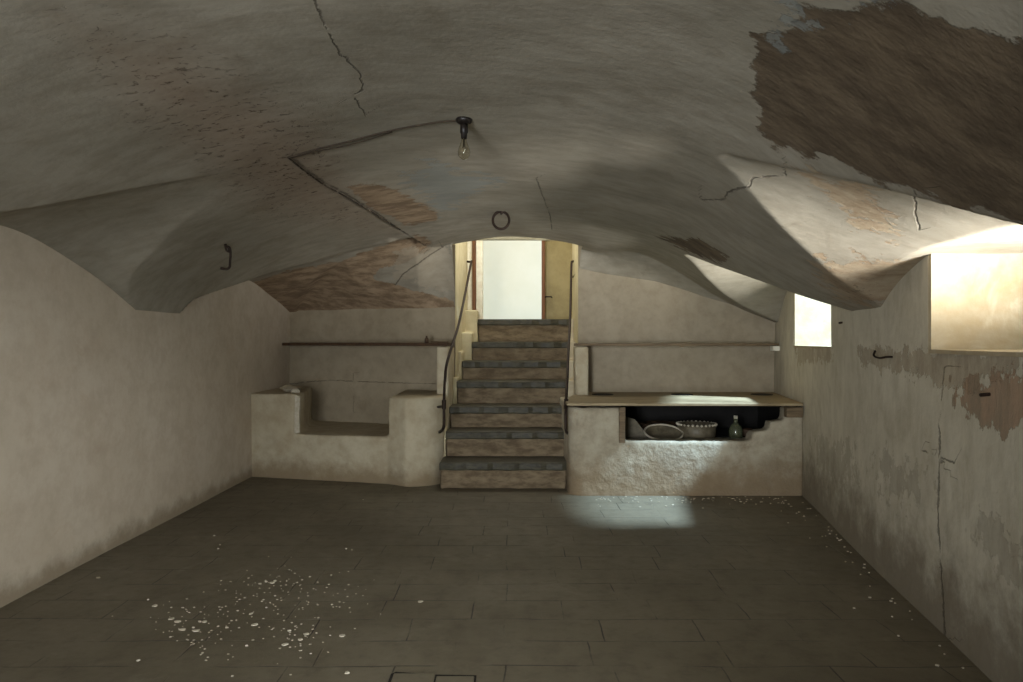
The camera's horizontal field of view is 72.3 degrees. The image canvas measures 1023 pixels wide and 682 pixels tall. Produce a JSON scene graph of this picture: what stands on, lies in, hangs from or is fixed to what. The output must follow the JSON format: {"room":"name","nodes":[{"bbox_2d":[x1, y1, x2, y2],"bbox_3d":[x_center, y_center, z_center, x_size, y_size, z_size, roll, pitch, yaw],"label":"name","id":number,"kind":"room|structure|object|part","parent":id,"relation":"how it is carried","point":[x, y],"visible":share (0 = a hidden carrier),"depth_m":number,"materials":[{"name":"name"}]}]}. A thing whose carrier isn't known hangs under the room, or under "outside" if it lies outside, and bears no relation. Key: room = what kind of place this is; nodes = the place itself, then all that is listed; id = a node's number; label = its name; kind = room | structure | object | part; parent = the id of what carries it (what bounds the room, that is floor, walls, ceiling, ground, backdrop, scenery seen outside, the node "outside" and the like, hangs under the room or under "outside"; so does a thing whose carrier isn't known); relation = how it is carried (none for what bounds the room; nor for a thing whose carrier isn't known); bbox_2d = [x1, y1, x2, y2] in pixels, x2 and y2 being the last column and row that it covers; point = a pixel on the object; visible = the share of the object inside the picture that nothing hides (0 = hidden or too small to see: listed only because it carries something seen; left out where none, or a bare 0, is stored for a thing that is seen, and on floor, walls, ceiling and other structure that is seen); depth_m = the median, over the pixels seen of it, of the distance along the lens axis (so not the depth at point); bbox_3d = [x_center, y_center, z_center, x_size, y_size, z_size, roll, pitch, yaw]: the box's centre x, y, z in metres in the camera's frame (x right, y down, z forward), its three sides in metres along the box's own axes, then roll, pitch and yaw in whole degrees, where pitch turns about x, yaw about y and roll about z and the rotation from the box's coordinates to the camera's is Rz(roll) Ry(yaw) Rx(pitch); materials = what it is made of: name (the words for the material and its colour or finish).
{"room":"vaulted cellar","nodes":[
{"label":"vaulted cellar","id":0,"kind":"room"},
{"bbox_2d":[0,225,289,607],"bbox_3d":[-2.814,0.000,3.360,0.372,2.760,10.800,0,0,0],"label":"wall","id":1,"kind":"structure","parent":0,"point":[118,420],"depth_m":4.55,"materials":[{"name":"paint"}]},
{"bbox_2d":[289,245,454,423],"bbox_3d":[-1.775,0.000,8.177,2.330,2.760,1.165,0,0,0],"label":"wall","id":2,"kind":"structure","parent":0,"point":[347,383],"depth_m":7.98,"materials":[{"name":"paint"}]},
{"bbox_2d":[282,343,450,345],"bbox_3d":[-1.598,0.035,7.794,2.316,0.031,0.481,0,0,25],"label":"wall shelf","id":3,"kind":"object","parent":2,"relation":"attached to","point":[311,344],"visible":0.94,"depth_m":7.48,"materials":[{"name":"brown wood"}]},
{"bbox_2d":[431,341,447,342],"bbox_3d":[-0.751,0.010,7.264,0.190,0.017,0.021,0,0,18],"label":"stick","id":4,"kind":"object","parent":3,"relation":"on","point":[431,341],"visible":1,"depth_m":7.25,"materials":[{"name":"brown wood"}]},
{"bbox_2d":[437,346,453,404],"bbox_3d":[-0.695,0.717,7.518,0.171,1.328,0.810,0,0,0],"label":"wall pier","id":5,"kind":"object","parent":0,"point":[442,351],"visible":0.27,"depth_m":7.12,"materials":[{"name":"paint"}]},
{"bbox_2d":[455,242,467,376],"bbox_3d":[-0.723,-0.540,9.562,0.354,3.840,3.917,0,0,0],"label":"wall","id":6,"kind":"structure","parent":0,"point":[461,249],"depth_m":8.03,"materials":[{"name":"beige paint"}]},
{"bbox_2d":[437,260,471,432],"bbox_3d":[-0.585,-0.054,7.561,0.136,1.882,2.176,0,0,4],"label":"handrail","id":7,"kind":"object","parent":6,"relation":"attached to","point":[443,406],"visible":1,"depth_m":6.80,"materials":[{"name":"metal"}]},
{"bbox_2d":[472,241,475,309],"bbox_3d":[-0.464,-1.243,8.712,0.044,1.954,0.096,0,0,0],"label":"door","id":8,"kind":"structure","parent":6,"relation":"in","point":[473,242],"depth_m":8.66,"materials":[{"name":"brown wood"}]},
{"bbox_2d":[468,241,482,318],"bbox_3d":[-0.453,-1.243,8.784,0.186,1.954,0.192,0,0,0],"label":"trim","id":9,"kind":"structure","parent":6,"relation":"attached to","point":[479,244],"depth_m":8.71,"materials":[{"name":"white paint"}]},
{"bbox_2d":[0,477,991,681],"bbox_3d":[0.300,1.452,4.560,7.080,0.144,13.920,0,0,0],"label":"floor","id":10,"kind":"structure","parent":0,"point":[528,584],"depth_m":3.78,"materials":[{"name":"stone"}]},
{"bbox_2d":[251,386,450,486],"bbox_3d":[-1.700,0.969,7.508,2.349,0.881,1.345,0,0,15],"label":"bench","id":11,"kind":"object","parent":10,"relation":"on","point":[407,451],"visible":0.82,"depth_m":6.90,"materials":[{"name":"paint"}]},
{"bbox_2d":[283,387,300,391],"bbox_3d":[-2.311,0.511,7.341,0.197,0.069,0.199,0,0,-44],"label":"plaster slab","id":12,"kind":"object","parent":11,"relation":"on","point":[286,389],"visible":0.7,"depth_m":7.30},
{"bbox_2d":[291,389,299,392],"bbox_3d":[-2.214,0.516,7.172,0.095,0.054,0.085,0,0,43],"label":"chunk","id":13,"kind":"object","parent":11,"relation":"on","point":[293,390],"visible":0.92,"depth_m":7.15,"materials":[{"name":"grey stone"}]},
{"bbox_2d":[294,395,300,432],"bbox_3d":[-2.137,0.730,6.999,0.061,0.377,0.042,0,0,0],"label":"edging","id":14,"kind":"object","parent":11,"relation":"attached to","point":[297,397],"visible":1,"depth_m":6.98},
{"bbox_2d":[388,672,475,681],"bbox_3d":[-0.321,1.375,2.643,0.354,0.009,0.534,0,0,0],"label":"floor hatch","id":15,"kind":"object","parent":10,"relation":"on","point":[396,676],"visible":1,"depth_m":2.85,"materials":[{"name":"stone"}]},
{"bbox_2d":[439,310,574,488],"bbox_3d":[0.042,0.505,7.664,1.433,1.761,2.316,0,0,0],"label":"stone staircase","id":16,"kind":"structure","parent":10,"relation":"on","point":[505,431],"depth_m":7.20,"materials":[{"name":"stone"}]},
{"bbox_2d":[112,496,963,675],"bbox_3d":[0.243,1.377,4.446,4.492,0.004,3.527,0,0,0],"label":"plaster dust","id":17,"kind":"object","parent":10,"relation":"on","point":[625,496],"visible":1,"depth_m":3.66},
{"bbox_2d":[560,396,802,495],"bbox_3d":[1.674,0.997,6.888,2.329,0.827,1.310,0,0,0],"label":"counter","id":18,"kind":"object","parent":10,"relation":"on","point":[767,461],"visible":0.7,"depth_m":6.24,"materials":[{"name":"paint"}]},
{"bbox_2d":[619,407,624,442],"bbox_3d":[0.983,0.747,6.228,0.054,0.318,0.036,0,0,0],"label":"wooden post","id":19,"kind":"object","parent":18,"relation":"attached to","point":[621,409],"depth_m":6.21,"materials":[{"name":"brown wood"}]},
{"bbox_2d":[625,416,648,438],"bbox_3d":[1.170,0.820,6.741,0.326,0.228,0.100,0,0,11],"label":"tile","id":20,"kind":"structure","parent":18,"relation":"on","point":[633,429],"depth_m":6.71,"materials":[{"name":"stone"}]},
{"bbox_2d":[637,421,676,429],"bbox_3d":[1.396,0.847,7.032,0.639,0.172,0.431,0,0,0],"label":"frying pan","id":21,"kind":"object","parent":18,"relation":"on","point":[643,424],"visible":0.23,"depth_m":7.19,"materials":[{"name":"black metal"}]},
{"bbox_2d":[643,424,683,438],"bbox_3d":[1.434,0.877,6.600,0.373,0.158,0.358,0,0,0],"label":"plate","id":22,"kind":"object","parent":18,"relation":"on","point":[653,431],"visible":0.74,"depth_m":6.69,"materials":[{"name":"ceramic"}]},
{"bbox_2d":[566,392,802,405],"bbox_3d":[1.656,0.559,6.852,2.327,0.031,1.356,0,0,0],"label":"countertop","id":23,"kind":"structure","parent":18,"relation":"on","point":[594,398],"depth_m":6.58,"materials":[{"name":"brown wood"}]},
{"bbox_2d":[573,346,588,394],"bbox_3d":[0.718,0.718,7.368,0.150,1.328,0.508,0,0,0],"label":"wall pier","id":24,"kind":"object","parent":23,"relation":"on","point":[580,353],"visible":0.34,"depth_m":7.12,"materials":[{"name":"paint"}]},
{"bbox_2d":[676,420,717,438],"bbox_3d":[1.770,0.857,6.696,0.391,0.154,0.391,0,0,0],"label":"basket","id":25,"kind":"object","parent":18,"relation":"on","point":[691,429],"visible":0.96,"depth_m":6.55,"materials":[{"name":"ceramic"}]},
{"bbox_2d":[729,415,742,438],"bbox_3d":[2.160,0.826,6.744,0.130,0.216,0.130,0,0,0],"label":"glass bottle","id":26,"kind":"object","parent":18,"relation":"on","point":[735,429],"visible":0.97,"depth_m":6.70,"materials":[{"name":"green glass"}]},
{"bbox_2d":[742,428,752,435],"bbox_3d":[2.310,0.895,6.864,0.134,0.070,0.134,0,0,0],"label":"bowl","id":27,"kind":"object","parent":18,"relation":"on","point":[745,430],"visible":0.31,"depth_m":6.82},
{"bbox_2d":[784,407,802,417],"bbox_3d":[2.508,0.632,6.228,0.144,0.091,0.072,0,0,0],"label":"wooden block","id":28,"kind":"object","parent":18,"relation":"attached to","point":[789,412],"visible":1,"depth_m":6.19,"materials":[{"name":"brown wood"}]},
{"bbox_2d":[452,236,554,244],"bbox_3d":[0.144,-1.692,8.112,2.112,1.296,1.824,0,0,0],"label":"ceiling","id":29,"kind":"structure","parent":0,"point":[510,238],"depth_m":7.20,"materials":[{"name":"beige paint"}]},
{"bbox_2d":[0,0,1022,321],"bbox_3d":[0.424,-0.352,3.300,6.728,1.451,10.680,0,0,0],"label":"ceiling","id":30,"kind":"structure","parent":0,"point":[743,154],"depth_m":2.96,"materials":[{"name":"paint"}]},
{"bbox_2d":[220,244,231,269],"bbox_3d":[-2.032,-0.604,4.989,0.079,0.201,0.047,0,0,-11],"label":"iron hook","id":31,"kind":"object","parent":30,"relation":"hanging from","point":[226,246],"visible":1,"depth_m":4.97,"materials":[{"name":"black metal"}]},
{"bbox_2d":[292,132,391,157],"bbox_3d":[-0.878,-1.017,3.664,0.599,0.084,0.066,0,0,19],"label":"wire","id":32,"kind":"object","parent":30,"relation":"attached to","point":[389,132],"visible":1,"depth_m":3.70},
{"bbox_2d":[287,157,399,229],"bbox_3d":[-1.093,-0.970,4.933,0.029,0.023,2.433,0,0,5],"label":"conduit","id":33,"kind":"object","parent":30,"relation":"attached to","point":[291,160],"visible":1,"depth_m":4.49,"materials":[{"name":"metal"}]},
{"bbox_2d":[288,120,455,157],"bbox_3d":[-0.705,-1.021,3.562,1.018,0.101,0.055,0,0,21],"label":"cable","id":34,"kind":"object","parent":30,"relation":"attached to","point":[445,120],"visible":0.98,"depth_m":3.56,"materials":[{"name":"black rubber"}]},
{"bbox_2d":[456,116,471,159],"bbox_3d":[-0.228,-0.974,3.360,0.081,0.208,0.081,0,0,0],"label":"ceiling lamp","id":35,"kind":"object","parent":30,"relation":"attached to","point":[463,150],"visible":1,"depth_m":3.34,"materials":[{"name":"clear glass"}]},
{"bbox_3d":[-0.228,-0.921,3.360,0.061,0.102,0.061,0,0,0],"label":"bulb","id":36,"kind":"part","parent":35,"relation":"part of","materials":[{"name":"clear glass"}]},
{"bbox_2d":[492,211,509,229],"bbox_3d":[-0.086,-1.000,5.760,0.156,0.184,0.050,0,0,0],"label":"ring","id":37,"kind":"object","parent":30,"relation":"hanging from","point":[497,212],"visible":0.98,"depth_m":5.75,"materials":[{"name":"black metal"}]},
{"bbox_2d":[483,241,541,318],"bbox_3d":[0.600,-1.020,11.400,6.000,4.800,0.240,0,0,0],"label":"wall","id":38,"kind":"structure","parent":0,"point":[512,270],"depth_m":11.28,"materials":[{"name":"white paint"}]},
{"bbox_2d":[545,241,571,318],"bbox_3d":[0.924,-0.540,8.952,1.032,3.840,0.144,0,0,0],"label":"wall","id":39,"kind":"structure","parent":0,"point":[558,254],"depth_m":8.88,"materials":[{"name":"paint"}]},
{"bbox_2d":[542,241,544,318],"bbox_3d":[0.402,-1.243,8.844,0.041,1.954,0.096,0,0,0],"label":"door","id":40,"kind":"structure","parent":39,"relation":"in","point":[543,242],"depth_m":8.80,"materials":[{"name":"brown wood"}]},
{"bbox_2d":[572,244,577,342],"bbox_3d":[0.960,-0.540,8.281,0.480,3.840,1.439,0,0,0],"label":"wall","id":41,"kind":"structure","parent":0,"point":[574,246],"depth_m":8.08,"materials":[{"name":"beige paint"}]},
{"bbox_2d":[564,260,573,434],"bbox_3d":[0.624,-0.057,7.438,0.088,1.860,2.207,0,0,7],"label":"handrail","id":42,"kind":"object","parent":41,"relation":"attached to","point":[572,261],"visible":0.85,"depth_m":7.00,"materials":[{"name":"metal"}]},
{"bbox_2d":[578,245,774,391],"bbox_3d":[2.010,0.000,7.920,2.580,2.760,0.720,0,0,0],"label":"wall","id":43,"kind":"structure","parent":0,"point":[611,308],"depth_m":7.56,"materials":[{"name":"paint"}]},
{"bbox_2d":[574,343,778,345],"bbox_3d":[1.731,0.037,7.320,2.201,0.026,0.468,0,0,0],"label":"wall shelf","id":44,"kind":"object","parent":43,"relation":"attached to","point":[575,344],"visible":1,"depth_m":7.15,"materials":[{"name":"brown wood"}]},
{"bbox_2d":[774,255,1022,681],"bbox_3d":[2.504,0.000,3.870,0.755,2.760,9.124,0,0,11],"label":"wall","id":45,"kind":"structure","parent":0,"point":[919,472],"depth_m":3.56,"materials":[{"name":"paint"}]},
{"bbox_2d":[770,346,779,350],"bbox_3d":[2.748,0.077,7.302,0.072,0.050,0.084,0,0,0],"label":"shelf bracket","id":46,"kind":"object","parent":45,"relation":"attached to","point":[772,348],"visible":0.96,"depth_m":7.26,"materials":[{"name":"white paint"}]},
{"bbox_2d":[794,293,830,344],"bbox_3d":[3.026,-0.663,6.600,0.720,1.434,0.024,0,0,0],"label":"window","id":47,"kind":"structure","parent":45,"relation":"attached to","point":[812,318],"depth_m":6.59,"materials":[{"name":"clear glass"}]},
{"bbox_2d":[794,345,830,348],"bbox_3d":[2.901,0.051,5.922,0.735,0.018,1.498,0,0,11],"label":"trim","id":48,"kind":"structure","parent":45,"relation":"attached to","point":[796,346],"depth_m":6.15,"materials":[{"name":"white paint"}]},
{"bbox_2d":[873,350,892,358],"bbox_3d":[2.131,0.079,4.033,0.047,0.050,0.142,0,0,-24],"label":"wall hook","id":49,"kind":"object","parent":45,"relation":"attached to","point":[874,352],"visible":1,"depth_m":4.02,"materials":[{"name":"metal"}]},
{"bbox_2d":[928,253,1022,351],"bbox_3d":[2.421,-0.663,3.450,0.720,1.434,0.024,0,0,0],"label":"window","id":50,"kind":"structure","parent":45,"relation":"attached to","point":[975,301],"depth_m":3.44,"materials":[{"name":"glass"}]},
{"bbox_2d":[929,350,1022,356],"bbox_3d":[2.283,0.051,2.703,0.735,0.018,1.638,0,0,11],"label":"trim","id":51,"kind":"structure","parent":45,"relation":"attached to","point":[1007,353],"depth_m":2.94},
{"bbox_2d":[979,393,990,396],"bbox_3d":[1.935,0.217,2.845,0.061,0.018,0.014,0,0,0],"label":"nail","id":52,"kind":"object","parent":45,"relation":"attached to","point":[980,394],"visible":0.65,"depth_m":2.84,"materials":[{"name":"black metal"}]}
]}

